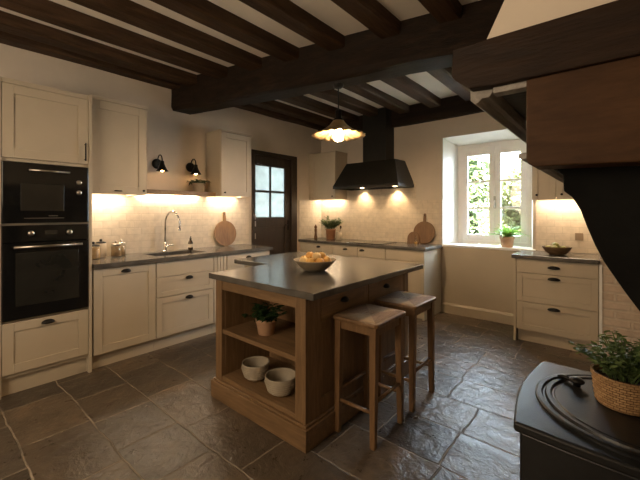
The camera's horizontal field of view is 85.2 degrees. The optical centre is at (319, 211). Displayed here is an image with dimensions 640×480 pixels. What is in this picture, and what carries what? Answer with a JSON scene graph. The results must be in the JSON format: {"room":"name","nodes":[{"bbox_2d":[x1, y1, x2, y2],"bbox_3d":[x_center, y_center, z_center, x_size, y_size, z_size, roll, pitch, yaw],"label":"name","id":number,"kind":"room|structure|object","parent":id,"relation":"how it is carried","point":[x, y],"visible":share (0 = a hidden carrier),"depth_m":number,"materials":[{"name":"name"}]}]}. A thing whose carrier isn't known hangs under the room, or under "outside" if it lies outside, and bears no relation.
{"room":"kitchen","nodes":[
{"label":"kitchen","id":0,"kind":"room"},
{"bbox_2d":[0,43,320,254],"bbox_3d":[-2.373,-0.085,3.618,0.300,2.910,7.050,0,0,40],"label":"wall","id":1,"kind":"structure","parent":0,"point":[180,138],"depth_m":4.11,"materials":[{"name":"paint"}]},
{"bbox_2d":[88,95,147,195],"bbox_3d":[-2.032,-0.595,3.378,0.529,0.860,0.500,0,0,40],"label":"upper cabinet","id":2,"kind":"object","parent":1,"relation":"attached to","point":[119,129],"visible":0.79,"depth_m":3.22,"materials":[{"name":"beige paint"}]},
{"bbox_2d":[152,154,167,171],"bbox_3d":[-1.792,-0.550,3.920,0.196,0.202,0.132,0,0,40],"label":"wall sconce","id":3,"kind":"object","parent":1,"relation":"attached to","point":[157,164],"visible":1,"depth_m":3.93,"materials":[{"name":"black metal"}]},
{"bbox_2d":[92,193,248,255],"bbox_3d":[-1.704,0.130,4.166,0.012,0.640,2.110,0,0,40],"label":"backsplash","id":4,"kind":"structure","parent":1,"relation":"attached to","point":[138,221],"depth_m":4.00,"materials":[{"name":"beige tile"}]},
{"bbox_2d":[147,189,215,196],"bbox_3d":[-1.683,-0.217,4.030,0.220,0.050,0.946,0,0,40],"label":"wall shelf","id":5,"kind":"object","parent":1,"relation":"attached to","point":[149,191],"visible":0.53,"depth_m":3.97,"materials":[{"name":"brown wood"}]},
{"bbox_2d":[186,179,210,191],"bbox_3d":[-1.500,-0.323,4.288,0.289,0.161,0.287,0,0,19],"label":"shelf plant","id":6,"kind":"object","parent":5,"relation":"on","point":[198,185],"visible":0.98,"depth_m":4.21,"materials":[{"name":"green plant"}]},
{"bbox_2d":[186,159,200,174],"bbox_3d":[-1.527,-0.550,4.232,0.196,0.202,0.132,0,0,40],"label":"wall sconce","id":7,"kind":"object","parent":1,"relation":"attached to","point":[190,167],"visible":1,"depth_m":4.25,"materials":[{"name":"black metal"}]},
{"bbox_2d":[206,129,251,197],"bbox_3d":[-1.173,-0.605,4.522,0.360,0.820,0.472,0,0,40],"label":"upper cabinet","id":8,"kind":"object","parent":1,"relation":"attached to","point":[228,153],"visible":0.96,"depth_m":4.39,"materials":[{"name":"beige paint"}]},
{"bbox_2d":[252,149,296,254],"bbox_3d":[-0.745,0.233,5.424,0.248,2.275,0.930,0,0,40],"label":"door","id":9,"kind":"structure","parent":1,"relation":"in","point":[274,175],"depth_m":5.40,"materials":[{"name":"brown wood"}]},
{"bbox_2d":[299,201,321,238],"bbox_3d":[-0.161,0.130,5.985,0.012,0.640,0.580,0,0,40],"label":"backsplash","id":10,"kind":"structure","parent":1,"relation":"attached to","point":[309,211],"depth_m":5.95,"materials":[{"name":"beige tile"}]},
{"bbox_2d":[0,0,478,118],"bbox_3d":[-0.349,-1.600,2.309,5.680,0.120,7.670,0,0,40],"label":"ceiling","id":11,"kind":"structure","parent":0,"point":[328,12],"depth_m":2.89,"materials":[{"name":"paint"}]},
{"bbox_2d":[0,31,179,89],"bbox_3d":[-2.984,-1.488,2.556,0.148,0.104,4.039,0,0,40],"label":"beam","id":12,"kind":"structure","parent":11,"relation":"attached to","point":[6,38],"depth_m":3.30,"materials":[{"name":"brown wood"}]},
{"bbox_2d":[0,10,196,86],"bbox_3d":[-2.762,-1.488,2.407,0.172,0.105,4.098,0,0,40],"label":"beam","id":13,"kind":"structure","parent":11,"relation":"attached to","point":[9,23],"depth_m":3.13,"materials":[{"name":"brown wood"}]},
{"bbox_2d":[0,0,227,78],"bbox_3d":[-2.397,-1.489,2.157,0.172,0.102,4.191,0,0,40],"label":"beam","id":14,"kind":"structure","parent":11,"relation":"attached to","point":[48,11],"depth_m":2.86,"materials":[{"name":"brown wood"}]},
{"bbox_2d":[68,0,261,70],"bbox_3d":[-2.022,-1.488,1.902,0.172,0.103,4.285,0,0,40],"label":"beam","id":15,"kind":"structure","parent":11,"relation":"attached to","point":[130,12],"depth_m":2.81,"materials":[{"name":"brown wood"}]},
{"bbox_2d":[150,0,298,61],"bbox_3d":[-1.668,-1.489,1.660,0.173,0.102,4.375,0,0,40],"label":"beam","id":16,"kind":"structure","parent":11,"relation":"attached to","point":[207,13],"depth_m":2.74,"materials":[{"name":"brown wood"}]},
{"bbox_2d":[235,104,323,129],"bbox_3d":[-0.747,-1.488,5.194,0.148,0.104,2.375,0,0,40],"label":"beam","id":17,"kind":"structure","parent":11,"relation":"attached to","point":[252,108],"depth_m":5.29,"materials":[{"name":"brown wood"}]},
{"bbox_2d":[250,100,332,126],"bbox_3d":[-0.527,-1.488,5.042,0.172,0.105,2.322,0,0,40],"label":"beam","id":18,"kind":"structure","parent":11,"relation":"attached to","point":[273,105],"depth_m":5.15,"materials":[{"name":"brown wood"}]},
{"bbox_2d":[239,0,344,50],"bbox_3d":[-1.286,-1.488,1.400,0.171,0.103,4.471,0,0,40],"label":"beam","id":19,"kind":"structure","parent":11,"relation":"attached to","point":[287,13],"depth_m":2.67,"materials":[{"name":"brown wood"}]},
{"bbox_2d":[278,95,358,123],"bbox_3d":[-0.162,-1.489,4.793,0.172,0.102,2.229,0,0,40],"label":"beam","id":20,"kind":"structure","parent":11,"relation":"attached to","point":[302,101],"depth_m":4.89,"materials":[{"name":"brown wood"}]},
{"bbox_2d":[171,0,503,114],"bbox_3d":[0.215,-1.364,3.211,4.327,0.353,0.309,0,0,28],"label":"beam","id":21,"kind":"structure","parent":11,"relation":"attached to","point":[422,44],"depth_m":3.05,"materials":[{"name":"brown wood"}]},
{"bbox_2d":[311,83,365,141],"bbox_3d":[0.172,-0.931,3.264,0.513,0.537,0.513,0,0,40],"label":"pendant lamp","id":22,"kind":"object","parent":21,"relation":"hanging from","point":[338,130],"visible":1,"depth_m":3.25,"materials":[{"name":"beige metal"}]},
{"bbox_2d":[310,89,377,116],"bbox_3d":[0.213,-1.488,4.537,0.172,0.103,2.134,0,0,40],"label":"beam","id":23,"kind":"structure","parent":11,"relation":"attached to","point":[346,101],"depth_m":4.65,"materials":[{"name":"brown wood"}]},
{"bbox_2d":[331,0,399,38],"bbox_3d":[-0.888,-1.488,1.128,0.173,0.104,4.572,0,0,40],"label":"beam","id":24,"kind":"structure","parent":11,"relation":"attached to","point":[372,14],"depth_m":2.59,"materials":[{"name":"brown wood"}]},
{"bbox_2d":[343,83,408,113],"bbox_3d":[0.567,-1.489,4.295,0.173,0.102,2.045,0,0,40],"label":"beam","id":25,"kind":"structure","parent":11,"relation":"attached to","point":[365,90],"depth_m":4.46,"materials":[{"name":"brown wood"}]},
{"bbox_2d":[381,76,440,107],"bbox_3d":[0.949,-1.488,4.035,0.171,0.103,1.948,0,0,40],"label":"beam","id":26,"kind":"structure","parent":11,"relation":"attached to","point":[404,84],"depth_m":4.20,"materials":[{"name":"brown wood"}]},
{"bbox_2d":[418,0,461,22],"bbox_3d":[-0.510,-1.489,0.870,0.170,0.102,4.667,0,0,40],"label":"beam","id":27,"kind":"structure","parent":11,"relation":"attached to","point":[442,11],"depth_m":2.49,"materials":[{"name":"brown wood"}]},
{"bbox_2d":[426,67,470,100],"bbox_3d":[1.347,-1.488,3.763,0.173,0.104,1.848,0,0,40],"label":"beam","id":28,"kind":"structure","parent":11,"relation":"attached to","point":[444,76],"depth_m":3.84,"materials":[{"name":"wood"}]},
{"bbox_2d":[0,312,601,479],"bbox_3d":[-0.349,1.430,2.309,5.680,0.120,7.670,0,0,40],"label":"floor","id":29,"kind":"structure","parent":0,"point":[153,415],"depth_m":2.24,"materials":[{"name":"stone"}]},
{"bbox_2d":[0,76,91,399],"bbox_3d":[-2.354,0.190,2.928,0.602,2.360,0.600,0,0,40],"label":"oven cabinet","id":30,"kind":"object","parent":29,"relation":"on","point":[39,124],"visible":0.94,"depth_m":2.74,"materials":[{"name":"beige paint"}]},
{"bbox_2d":[1,161,87,223],"bbox_3d":[-2.306,-0.146,2.884,0.492,0.462,0.545,0,0,40],"label":"microwave","id":31,"kind":"object","parent":30,"relation":"in","point":[30,192],"visible":1,"depth_m":2.72,"materials":[{"name":"black metal"}]},
{"bbox_2d":[1,223,88,321],"bbox_3d":[-2.316,0.451,2.893,0.564,0.715,0.545,0,0,40],"label":"oven","id":32,"kind":"object","parent":30,"relation":"in","point":[44,267],"visible":0.98,"depth_m":2.72,"materials":[{"name":"black metal"}]},
{"bbox_2d":[92,263,155,368],"bbox_3d":[-1.978,0.930,3.368,0.587,0.880,0.535,0,0,40],"label":"base cabinet","id":33,"kind":"object","parent":29,"relation":"on","point":[123,297],"visible":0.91,"depth_m":3.18,"materials":[{"name":"beige paint"}]},
{"bbox_2d":[92,244,272,268],"bbox_3d":[-1.501,0.470,3.943,0.610,0.040,2.028,0,0,40],"label":"countertop","id":34,"kind":"structure","parent":33,"relation":"on","point":[146,257],"depth_m":3.69,"materials":[{"name":"stone"}]},
{"bbox_2d":[92,242,99,258],"bbox_3d":[-2.164,0.366,3.323,0.110,0.168,0.110,0,0,40],"label":"storage jar","id":35,"kind":"object","parent":34,"relation":"on","point":[95,250],"visible":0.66,"depth_m":3.30,"materials":[{"name":"clear glass"}]},
{"bbox_2d":[95,239,105,257],"bbox_3d":[-2.179,0.358,3.461,0.094,0.183,0.094,0,0,40],"label":"storage jar","id":36,"kind":"object","parent":34,"relation":"on","point":[101,243],"visible":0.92,"depth_m":3.43,"materials":[{"name":"glass"}]},
{"bbox_2d":[111,241,120,256],"bbox_3d":[-2.051,0.368,3.503,0.094,0.163,0.094,0,0,40],"label":"storage jar","id":37,"kind":"object","parent":34,"relation":"on","point":[115,250],"visible":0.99,"depth_m":3.47,"materials":[{"name":"clear glass"}]},
{"bbox_2d":[117,240,125,254],"bbox_3d":[-2.068,0.368,3.622,0.080,0.163,0.080,0,0,40],"label":"storage jar","id":38,"kind":"object","parent":34,"relation":"on","point":[121,242],"visible":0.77,"depth_m":3.60,"materials":[{"name":"clear glass"}]},
{"bbox_2d":[162,211,180,251],"bbox_3d":[-1.660,0.217,3.912,0.274,0.465,0.115,0,0,40],"label":"tap","id":39,"kind":"object","parent":34,"relation":"on","point":[165,245],"visible":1,"depth_m":3.94,"materials":[{"name":"silver metal"}]},
{"bbox_2d":[188,236,192,249],"bbox_3d":[-1.544,0.368,4.146,0.057,0.163,0.060,0,0,13],"label":"soap bottle","id":40,"kind":"object","parent":34,"relation":"on","point":[190,242],"visible":1,"depth_m":4.13,"materials":[{"name":"glass"}]},
{"bbox_2d":[214,212,235,245],"bbox_3d":[-1.262,0.224,4.630,0.063,0.455,0.335,0,0,40],"label":"round board","id":41,"kind":"object","parent":34,"relation":"on","point":[225,231],"visible":1,"depth_m":4.62,"materials":[{"name":"brown wood"}]},
{"bbox_2d":[154,256,213,350],"bbox_3d":[-1.596,0.930,3.817,0.587,0.880,0.640,0,0,40],"label":"base cabinet","id":42,"kind":"object","parent":29,"relation":"on","point":[184,302],"visible":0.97,"depth_m":3.62,"materials":[{"name":"beige paint"}]},
{"bbox_2d":[211,255,225,332],"bbox_3d":[-1.343,0.930,4.137,0.560,0.880,0.170,0,0,40],"label":"base cabinet","id":43,"kind":"object","parent":29,"relation":"on","point":[219,261],"visible":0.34,"depth_m":3.94,"materials":[{"name":"beige paint"}]},
{"bbox_2d":[226,250,268,269],"bbox_3d":[-1.065,0.930,4.441,0.590,0.880,0.650,0,0,40],"label":"base cabinet","id":44,"kind":"object","parent":29,"relation":"on","point":[230,264],"visible":0.2,"depth_m":4.16,"materials":[{"name":"beige paint"}]},
{"bbox_2d":[209,251,422,453],"bbox_3d":[-0.147,0.910,2.944,1.508,0.920,1.440,0,0,40],"label":"kitchen island","id":45,"kind":"object","parent":29,"relation":"on","point":[302,341],"visible":0.82,"depth_m":2.35,"materials":[{"name":"brown wood"}]},
{"bbox_2d":[241,356,270,381],"bbox_3d":[-0.462,1.139,2.509,0.210,0.122,0.210,0,0,40],"label":"stoneware bowl","id":46,"kind":"object","parent":45,"relation":"on","point":[254,368],"visible":0.97,"depth_m":2.46,"materials":[{"name":"beige ceramic"}]},
{"bbox_2d":[223,318,294,360],"bbox_3d":[-0.283,0.875,2.481,0.750,0.030,0.452,0,0,40],"label":"shelf","id":47,"kind":"object","parent":45,"relation":"attached to","point":[282,343],"depth_m":2.42,"materials":[{"name":"brown wood"}]},
{"bbox_2d":[226,356,294,410],"bbox_3d":[-0.276,1.212,2.489,0.750,0.025,0.430,0,0,40],"label":"shelf","id":48,"kind":"object","parent":45,"relation":"attached to","point":[236,375],"depth_m":2.43,"materials":[{"name":"brown wood"}]},
{"bbox_2d":[242,302,286,335],"bbox_3d":[-0.387,0.756,2.446,0.322,0.207,0.343,0,0,-14],"label":"pot plant","id":49,"kind":"object","parent":45,"relation":"on","point":[265,322],"visible":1,"depth_m":2.41,"materials":[{"name":"green plant"}]},
{"bbox_2d":[264,367,294,396],"bbox_3d":[-0.257,1.139,2.309,0.223,0.122,0.223,0,0,40],"label":"stoneware bowl","id":50,"kind":"object","parent":45,"relation":"on","point":[279,382],"visible":0.92,"depth_m":2.26,"materials":[{"name":"beige ceramic"}]},
{"bbox_2d":[293,258,335,271],"bbox_3d":[-0.040,0.407,2.682,0.330,0.085,0.330,0,0,40],"label":"fruit bowl","id":51,"kind":"object","parent":45,"relation":"on","point":[308,266],"visible":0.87,"depth_m":2.58,"materials":[{"name":"beige ceramic"}]},
{"bbox_2d":[299,256,307,261],"bbox_3d":[-0.122,0.372,2.654,0.069,0.069,0.072,0,0,-35],"label":"fruit","id":52,"kind":"object","parent":51,"relation":"in","point":[302,259],"visible":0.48,"depth_m":2.63,"materials":[{"name":"orange plant"}]},
{"bbox_2d":[306,251,312,257],"bbox_3d":[-0.076,0.336,2.693,0.069,0.069,0.072,0,0,24],"label":"fruit","id":53,"kind":"object","parent":51,"relation":"in","point":[308,254],"visible":0.59,"depth_m":2.67,"materials":[{"name":"orange plant"}]},
{"bbox_2d":[306,257,314,261],"bbox_3d":[-0.072,0.372,2.598,0.069,0.069,0.072,0,0,27],"label":"fruit","id":54,"kind":"object","parent":51,"relation":"in","point":[310,259],"visible":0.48,"depth_m":2.58,"materials":[{"name":"orange plant"}]},
{"bbox_2d":[312,252,320,260],"bbox_3d":[-0.026,0.336,2.644,0.069,0.069,0.072,0,0,-42],"label":"fruit","id":55,"kind":"object","parent":51,"relation":"in","point":[316,255],"visible":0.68,"depth_m":2.62,"materials":[{"name":"orange plant"}]},
{"bbox_2d":[319,251,325,258],"bbox_3d":[0.009,0.338,2.693,0.072,0.069,0.069,0,0,-10],"label":"fruit","id":56,"kind":"object","parent":51,"relation":"in","point":[323,255],"visible":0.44,"depth_m":2.67,"materials":[{"name":"orange plant"}]},
{"bbox_2d":[323,257,331,261],"bbox_3d":[0.052,0.372,2.644,0.072,0.069,0.069,0,0,-25],"label":"fruit","id":57,"kind":"object","parent":51,"relation":"in","point":[326,259],"visible":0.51,"depth_m":2.62,"materials":[{"name":"orange plant"}]},
{"bbox_2d":[300,242,332,254],"bbox_3d":[0.104,0.930,5.754,0.685,0.880,0.585,0,0,40],"label":"base cabinet","id":58,"kind":"object","parent":29,"relation":"on","point":[304,246],"visible":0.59,"depth_m":5.54,"materials":[{"name":"beige paint"}]},
{"bbox_2d":[298,237,442,250],"bbox_3d":[0.666,0.470,5.272,2.194,0.040,0.594,0,0,40],"label":"countertop","id":59,"kind":"structure","parent":58,"relation":"on","point":[398,245],"depth_m":4.85,"materials":[{"name":"stone"}]},
{"bbox_2d":[314,225,317,238],"bbox_3d":[-0.072,0.330,5.922,0.060,0.240,0.059,0,0,40],"label":"pepper mill","id":60,"kind":"object","parent":59,"relation":"on","point":[315,226],"visible":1,"depth_m":5.90,"materials":[{"name":"brown wood"}]},
{"bbox_2d":[319,215,342,239],"bbox_3d":[0.193,0.250,5.769,0.449,0.400,0.439,0,0,1],"label":"herb pot","id":61,"kind":"object","parent":59,"relation":"on","point":[330,233],"visible":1,"depth_m":5.69,"materials":[{"name":"orange ceramic"}]},
{"bbox_2d":[336,226,341,239],"bbox_3d":[0.302,0.335,5.644,0.095,0.231,0.095,0,0,-12],"label":"pot","id":62,"kind":"object","parent":59,"relation":"on","point":[338,234],"visible":1,"depth_m":5.61,"materials":[{"name":"brown ceramic"}]},
{"bbox_2d":[350,240,395,244],"bbox_3d":[0.768,0.447,5.157,0.580,0.007,0.460,0,0,40],"label":"cooktop","id":63,"kind":"object","parent":59,"relation":"in","point":[359,241],"visible":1,"depth_m":5.07,"materials":[{"name":"black glass"}]},
{"bbox_2d":[407,232,418,243],"bbox_3d":[1.335,0.367,4.976,0.180,0.170,0.036,0,0,40],"label":"board","id":64,"kind":"object","parent":59,"relation":"on","point":[413,237],"visible":0.94,"depth_m":4.97,"materials":[{"name":"brown wood"}]},
{"bbox_2d":[413,213,434,243],"bbox_3d":[1.475,0.235,4.925,0.319,0.433,0.069,0,0,40],"label":"paddle board","id":65,"kind":"object","parent":59,"relation":"on","point":[425,230],"visible":0.93,"depth_m":4.90,"materials":[{"name":"brown wood"}]},
{"bbox_2d":[333,244,385,259],"bbox_3d":[0.713,0.930,5.238,0.908,0.880,0.585,0,0,40],"label":"base cabinet","id":66,"kind":"object","parent":29,"relation":"on","point":[340,250],"visible":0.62,"depth_m":5.00,"materials":[{"name":"beige paint"}]},
{"bbox_2d":[333,303,405,450],"bbox_3d":[0.318,1.004,2.222,0.330,0.732,0.384,0,0,40],"label":"bar stool","id":67,"kind":"object","parent":29,"relation":"on","point":[371,321],"visible":1,"depth_m":2.16,"materials":[{"name":"brown wood"}]},
{"bbox_2d":[375,291,435,411],"bbox_3d":[0.644,1.004,2.607,0.330,0.732,0.384,0,0,40],"label":"bar stool","id":68,"kind":"object","parent":29,"relation":"on","point":[413,304],"visible":0.87,"depth_m":2.54,"materials":[{"name":"brown wood"}]},
{"bbox_2d":[386,248,440,320],"bbox_3d":[1.280,0.930,4.771,0.558,0.880,0.563,0,0,40],"label":"base cabinet","id":69,"kind":"object","parent":29,"relation":"on","point":[427,280],"visible":0.39,"depth_m":4.52,"materials":[{"name":"beige paint"}]},
{"bbox_2d":[452,0,639,310],"bbox_3d":[1.807,-0.085,1.769,1.082,2.909,3.335,0,0,40],"label":"fireplace","id":70,"kind":"object","parent":29,"relation":"on","point":[562,76],"visible":1,"depth_m":0.72,"materials":[{"name":"stone"}]},
{"bbox_2d":[452,0,639,119],"bbox_3d":[1.806,-0.340,1.769,1.080,0.114,3.335,0,0,40],"label":"mantel shelf","id":71,"kind":"object","parent":70,"relation":"attached to","point":[597,36],"depth_m":0.72,"materials":[{"name":"brown wood"}]},
{"bbox_2d":[487,0,615,38],"bbox_3d":[1.841,-0.967,1.748,1.003,1.144,3.323,0,0,40],"label":"hood","id":72,"kind":"object","parent":70,"relation":"attached to","point":[515,17],"depth_m":0.74,"materials":[{"name":"beige paint"}]},
{"bbox_2d":[514,258,601,355],"bbox_3d":[2.531,0.930,3.696,0.739,0.880,0.585,0,0,40],"label":"drawer unit","id":73,"kind":"object","parent":29,"relation":"on","point":[556,303],"visible":0.96,"depth_m":3.48,"materials":[{"name":"beige paint"}]},
{"bbox_2d":[511,250,599,263],"bbox_3d":[2.513,0.470,3.706,0.728,0.040,0.594,0,0,40],"label":"countertop","id":74,"kind":"structure","parent":73,"relation":"on","point":[523,254],"depth_m":3.55,"materials":[{"name":"stone"}]},
{"bbox_2d":[542,245,571,254],"bbox_3d":[2.500,0.407,3.675,0.270,0.085,0.270,0,0,40],"label":"wooden bowl","id":75,"kind":"object","parent":74,"relation":"on","point":[550,250],"visible":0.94,"depth_m":3.59,"materials":[{"name":"brown wood"}]},
{"bbox_2d":[514,361,639,479],"bbox_3d":[0.967,0.986,1.063,0.630,0.780,0.638,0,0,40],"label":"wood stove","id":76,"kind":"object","parent":29,"relation":"on","point":[566,433],"visible":0.82,"depth_m":1.03,"materials":[{"name":"metal"}]},
{"bbox_2d":[568,330,639,416],"bbox_3d":[0.973,0.514,1.133,0.274,0.222,0.272,0,0,40],"label":"plant","id":77,"kind":"object","parent":76,"relation":"on","point":[615,377],"visible":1,"depth_m":1.10,"materials":[{"name":"green plant"}]},
{"bbox_2d":[590,363,639,416],"bbox_3d":[0.985,0.575,1.131,0.169,0.102,0.169,0,0,40],"label":"basket","id":78,"kind":"object","parent":76,"relation":"on","point":[620,393],"depth_m":1.09,"materials":[{"name":"wicker"}]},
{"bbox_2d":[321,112,535,249],"bbox_3d":[2.038,-0.085,4.893,5.380,2.910,0.600,0,0,40],"label":"wall","id":79,"kind":"structure","parent":0,"point":[420,146],"depth_m":4.93,"materials":[{"name":"paint"}]},
{"bbox_2d":[309,151,346,199],"bbox_3d":[0.126,-0.595,5.885,0.575,0.780,0.360,0,0,40],"label":"upper cabinet","id":80,"kind":"object","parent":79,"relation":"attached to","point":[325,168],"visible":0.98,"depth_m":5.75,"materials":[{"name":"beige paint"}]},
{"bbox_2d":[333,107,413,190],"bbox_3d":[0.786,-0.947,5.229,1.115,1.184,0.504,0,0,40],"label":"range hood","id":81,"kind":"object","parent":79,"relation":"attached to","point":[379,169],"visible":0.94,"depth_m":5.14,"materials":[{"name":"black metal"}]},
{"bbox_2d":[321,182,442,244],"bbox_3d":[0.857,0.010,5.494,2.176,0.880,0.012,0,0,40],"label":"backsplash","id":82,"kind":"structure","parent":79,"relation":"attached to","point":[390,215],"depth_m":5.39,"materials":[{"name":"beige tile"}]},
{"bbox_2d":[318,95,483,140],"bbox_3d":[1.813,-1.406,4.627,4.780,0.268,0.096,0,0,40],"label":"beam","id":83,"kind":"structure","parent":79,"relation":"attached to","point":[453,106],"depth_m":4.81,"materials":[{"name":"brown wood"}]},
{"bbox_2d":[441,302,513,324],"bbox_3d":[2.042,1.302,4.464,0.990,0.135,0.020,0,0,40],"label":"baseboard","id":84,"kind":"structure","parent":79,"relation":"attached to","point":[473,312],"depth_m":4.46,"materials":[{"name":"beige paint"}]},
{"bbox_2d":[441,246,517,313],"bbox_3d":[2.053,0.920,4.477,0.990,0.900,0.015,0,0,40],"label":"wall panel","id":85,"kind":"object","parent":79,"relation":"attached to","point":[472,277],"depth_m":4.47,"materials":[{"name":"beige paint"}]},
{"bbox_2d":[443,129,532,248],"bbox_3d":[2.196,-0.290,4.561,1.070,1.460,0.301,0,0,40],"label":"trim","id":86,"kind":"structure","parent":79,"relation":"attached to","point":[450,144],"depth_m":4.84,"materials":[{"name":"white paint"}]},
{"bbox_2d":[442,139,534,250],"bbox_3d":[2.220,-0.275,4.565,1.100,1.490,0.405,0,0,40],"label":"window","id":87,"kind":"structure","parent":79,"relation":"in","point":[494,150],"depth_m":4.63,"materials":[{"name":"white paint"}]},
{"bbox_2d":[482,224,528,247],"bbox_3d":[2.345,0.293,4.364,0.542,0.294,0.444,0,0,-6],"label":"plant","id":88,"kind":"object","parent":87,"relation":"on","point":[507,237],"visible":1,"depth_m":4.30,"materials":[{"name":"green plant"}]},
{"bbox_2d":[532,166,572,200],"bbox_3d":[2.645,-0.545,3.749,0.585,0.830,0.360,0,0,40],"label":"upper cabinet","id":89,"kind":"object","parent":79,"relation":"attached to","point":[544,186],"visible":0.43,"depth_m":3.74,"materials":[{"name":"beige paint"}]},
{"bbox_2d":[536,199,599,253],"bbox_3d":[2.755,0.150,3.884,0.598,0.600,0.012,0,0,40],"label":"backsplash","id":90,"kind":"structure","parent":79,"relation":"attached to","point":[558,221],"depth_m":3.90,"materials":[{"name":"beige tile"}]},
{"bbox_2d":[575,233,582,240],"bbox_3d":[2.833,0.270,3.804,0.072,0.080,0.009,0,0,40],"label":"wall socket","id":91,"kind":"object","parent":79,"relation":"attached to","point":[578,236],"visible":1,"depth_m":3.80,"materials":[{"name":"beige plastic"}]},
{"bbox_2d":[600,255,639,357],"bbox_3d":[3.147,-0.085,3.192,0.890,2.910,0.560,0,0,40],"label":"wall pier","id":92,"kind":"object","parent":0,"point":[619,313],"depth_m":3.19,"materials":[{"name":"brick"}]},
{"label":"outside","id":93,"kind":"structure","parent":0,"visible":0},
{"bbox_3d":[7.352,1.620,11.761,24.000,0.100,16.550,0,0,40],"label":"ground","id":94,"kind":"structure","parent":93,"visible":0},
{"bbox_2d":[468,155,488,243],"bbox_3d":[2.801,-0.123,7.558,1.937,3.395,1.847,0,0,24],"label":"shrub","id":95,"kind":"object","parent":94,"relation":"on","point":[478,192],"visible":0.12,"depth_m":7.07,"materials":[{"name":"green plant"}]},
{"bbox_2d":[478,202,509,234],"bbox_3d":[4.470,0.707,8.985,6.592,2.128,0.926,0,0,40],"label":"hedge","id":96,"kind":"object","parent":94,"relation":"on","point":[482,231],"visible":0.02,"depth_m":9.01,"materials":[{"name":"green plant"}]},
{"bbox_2d":[479,155,515,227],"bbox_3d":[6.497,-0.145,11.311,3.167,3.439,2.975,0,0,-30],"label":"tree","id":97,"kind":"object","parent":94,"relation":"on","point":[503,163],"visible":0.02,"depth_m":11.30,"materials":[{"name":"green plant"}]},
{"bbox_2d":[501,152,521,246],"bbox_3d":[4.600,-0.006,7.057,1.988,3.162,2.167,0,0,28],"label":"shrub","id":98,"kind":"object","parent":94,"relation":"on","point":[512,217],"visible":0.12,"depth_m":7.08,"materials":[{"name":"green plant"}]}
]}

